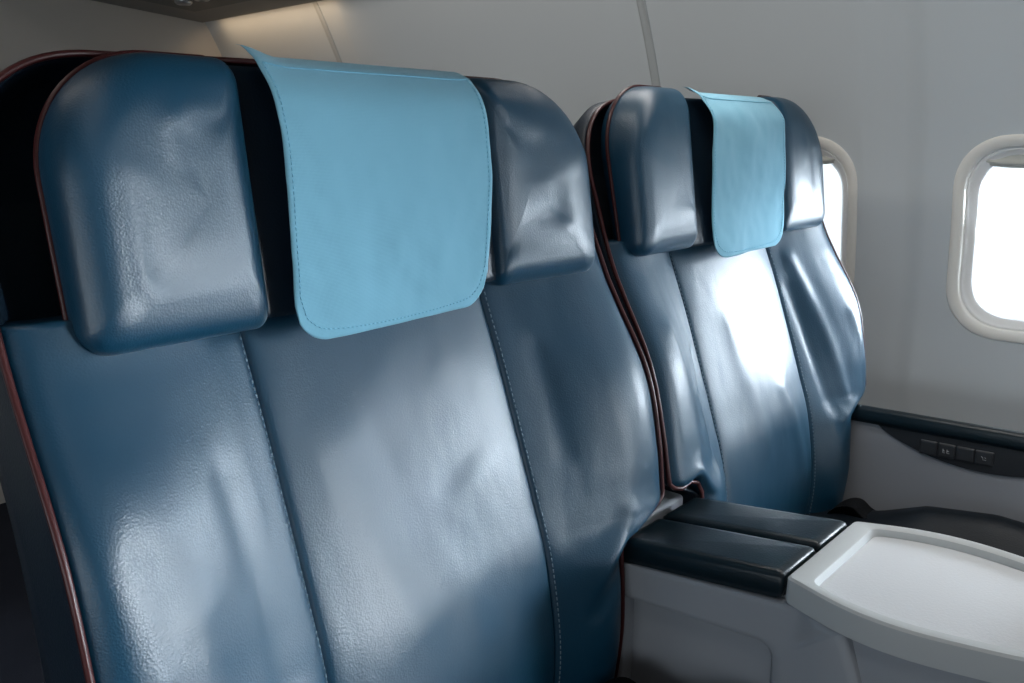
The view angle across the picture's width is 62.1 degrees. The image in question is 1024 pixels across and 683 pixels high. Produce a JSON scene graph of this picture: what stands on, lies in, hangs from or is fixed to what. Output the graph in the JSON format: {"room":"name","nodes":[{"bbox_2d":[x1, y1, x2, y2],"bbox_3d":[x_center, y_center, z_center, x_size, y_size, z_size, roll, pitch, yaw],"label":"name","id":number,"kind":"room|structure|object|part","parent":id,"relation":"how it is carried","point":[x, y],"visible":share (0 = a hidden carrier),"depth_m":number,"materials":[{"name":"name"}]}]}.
{"room":"aircraft cabin","nodes":[
{"label":"aircraft cabin","id":0,"kind":"room"},
{"bbox_2d":[0,502,44,682],"bbox_3d":[0.335,1.210,-0.102,7.000,0.050,3.800,12,18,41],"label":"floor","id":1,"kind":"structure","parent":0,"point":[20,660],"depth_m":2.06,"materials":[{"name":"carpet"}]},
{"bbox_2d":[0,49,664,682],"bbox_3d":[0.053,0.356,0.787,0.776,1.208,0.710,12,18,41],"label":"seat","id":2,"kind":"object","parent":1,"relation":"on","point":[199,485],"visible":0.89,"depth_m":0.74,"materials":[{"name":"blue leather"}]},
{"bbox_3d":[-0.272,0.275,0.724,0.197,0.605,0.196,12,18,41],"label":"panel","id":3,"kind":"part","parent":2,"relation":"part of","materials":[{"name":"blue leather"}]},
{"bbox_2d":[236,44,491,338],"bbox_3d":[-0.125,-0.147,0.826,0.072,0.254,0.255,12,18,41],"label":"headrest cover","id":4,"kind":"object","parent":2,"relation":"attached to","point":[388,170],"visible":1,"depth_m":0.79,"materials":[{"name":"blue fabric"}]},
{"bbox_3d":[-0.109,0.232,0.910,0.180,0.605,0.306,12,18,41],"label":"panel","id":5,"kind":"part","parent":2,"relation":"part of","materials":[{"name":"blue leather"}]},
{"bbox_3d":[0.069,0.191,1.083,0.202,0.605,0.196,12,18,41],"label":"panel","id":6,"kind":"part","parent":2,"relation":"part of","materials":[{"name":"blue leather"}]},
{"bbox_2d":[574,85,1023,556],"bbox_3d":[0.538,0.235,1.300,0.772,1.211,0.672,12,18,41],"label":"seat","id":7,"kind":"object","parent":1,"relation":"on","point":[756,359],"visible":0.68,"depth_m":1.33,"materials":[{"name":"blue leather"}]},
{"bbox_3d":[0.218,0.153,1.246,0.196,0.605,0.178,12,18,41],"label":"panel","id":8,"kind":"part","parent":7,"relation":"part of","materials":[{"name":"blue leather"}]},
{"bbox_2d":[685,87,785,257],"bbox_3d":[0.359,-0.269,1.349,0.061,0.252,0.253,12,18,41],"label":"headrest cover","id":9,"kind":"object","parent":7,"relation":"attached to","point":[749,154],"visible":1,"depth_m":1.32,"materials":[{"name":"blue fabric"}]},
{"bbox_3d":[0.375,0.111,1.425,0.180,0.605,0.306,12,18,41],"label":"panel","id":10,"kind":"part","parent":7,"relation":"part of","materials":[{"name":"blue leather"}]},
{"bbox_3d":[0.546,0.072,1.591,0.203,0.605,0.178,12,18,41],"label":"panel","id":11,"kind":"part","parent":7,"relation":"part of","materials":[{"name":"blue leather"}]},
{"bbox_2d":[806,506,1023,556],"bbox_3d":[0.620,0.420,1.267,0.550,0.226,0.448,12,18,41],"label":"seat cushion","id":12,"kind":"object","parent":7,"relation":"on","point":[1006,534],"depth_m":1.39,"materials":[{"name":"black leather"}]},
{"bbox_2d":[617,490,1023,682],"bbox_3d":[0.360,0.563,1.038,0.590,0.691,0.247,12,18,41],"label":"console","id":13,"kind":"object","parent":1,"relation":"on","point":[716,591],"visible":0.89,"depth_m":0.94,"materials":[{"name":"grey plastic"}]},
{"bbox_3d":[0.308,0.589,0.965,0.557,0.635,0.064,11,17,39],"label":"frame","id":14,"kind":"part","parent":13,"relation":"part of","materials":[{"name":"grey plastic"}]},
{"bbox_2d":[786,522,1023,682],"bbox_3d":[0.453,0.264,0.882,0.271,0.038,0.247,12,18,41],"label":"tray","id":15,"kind":"object","parent":13,"relation":"on","point":[947,608],"depth_m":0.87,"materials":[{"name":"white plastic"}]},
{"bbox_2d":[843,404,1023,522],"bbox_3d":[0.872,0.468,1.469,0.700,0.681,0.078,12,18,41],"label":"sidewall armrest","id":16,"kind":"object","parent":1,"relation":"on","point":[899,459],"visible":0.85,"depth_m":1.49,"materials":[{"name":"grey plastic"}]},
{"bbox_3d":[0.795,0.193,1.433,0.350,0.059,0.007,12,18,41],"label":"control panel","id":17,"kind":"part","parent":16,"relation":"part of","materials":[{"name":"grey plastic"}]},
{"bbox_2d":[0,0,221,503],"bbox_3d":[-2.221,-0.385,1.912,0.050,2.140,3.760,12,18,41],"label":"wall","id":18,"kind":"structure","parent":0,"point":[28,28],"depth_m":2.71,"materials":[{"name":"grey plastic"}]},
{"bbox_2d":[205,0,1023,431],"bbox_3d":[1.382,-0.110,0.780,6.860,2.120,0.667,12,18,41],"label":"wall","id":19,"kind":"structure","parent":0,"point":[945,77],"depth_m":1.75,"materials":[{"name":"grey plastic"}]},
{"bbox_2d":[92,0,321,22],"bbox_3d":[1.094,-0.729,0.377,6.715,0.432,0.943,12,18,41],"label":"bin","id":20,"kind":"object","parent":19,"relation":"attached to","point":[202,11],"visible":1,"depth_m":2.69,"materials":[{"name":"grey plastic"}]},
{"bbox_3d":[-0.812,-0.985,2.313,0.900,0.042,0.360,12,18,41],"label":"service panel","id":21,"kind":"part","parent":20,"relation":"part of","materials":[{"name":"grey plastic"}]},
{"bbox_2d":[312,2,341,62],"bbox_3d":[-0.585,-0.748,2.632,0.022,1.180,0.430,12,18,41],"label":"trim","id":22,"kind":"structure","parent":19,"relation":"attached to","point":[316,6],"depth_m":2.60,"materials":[{"name":"grey plastic"}]},
{"bbox_2d":[636,0,659,85],"bbox_3d":[0.256,-0.574,1.884,0.022,1.180,0.430,12,18,41],"label":"trim","id":23,"kind":"structure","parent":19,"relation":"attached to","point":[641,4],"depth_m":1.92,"materials":[{"name":"grey plastic"}]},
{"bbox_2d":[818,136,857,284],"bbox_3d":[0.605,-0.258,1.895,0.329,0.394,0.089,12,18,41],"label":"window","id":24,"kind":"structure","parent":19,"relation":"in","point":[833,154],"depth_m":1.79,"materials":[{"name":"white plastic"}]},
{"bbox_2d":[822,155,834,163],"bbox_3d":[0.597,-0.407,1.852,0.245,0.040,0.015,12,18,41],"label":"shade","id":25,"kind":"object","parent":24,"relation":"attached to","point":[827,159],"depth_m":1.79,"materials":[{"name":"grey plastic"}]},
{"bbox_2d":[946,134,1023,343],"bbox_3d":[0.980,-0.180,1.562,0.329,0.394,0.089,12,18,41],"label":"window","id":26,"kind":"structure","parent":19,"relation":"in","point":[1007,151],"depth_m":1.65,"materials":[{"name":"white plastic"}]},
{"bbox_2d":[986,155,1023,167],"bbox_3d":[0.972,-0.329,1.518,0.245,0.040,0.015,12,18,41],"label":"shade","id":27,"kind":"object","parent":26,"relation":"attached to","point":[992,161],"depth_m":1.57,"materials":[{"name":"grey plastic"}]}
]}

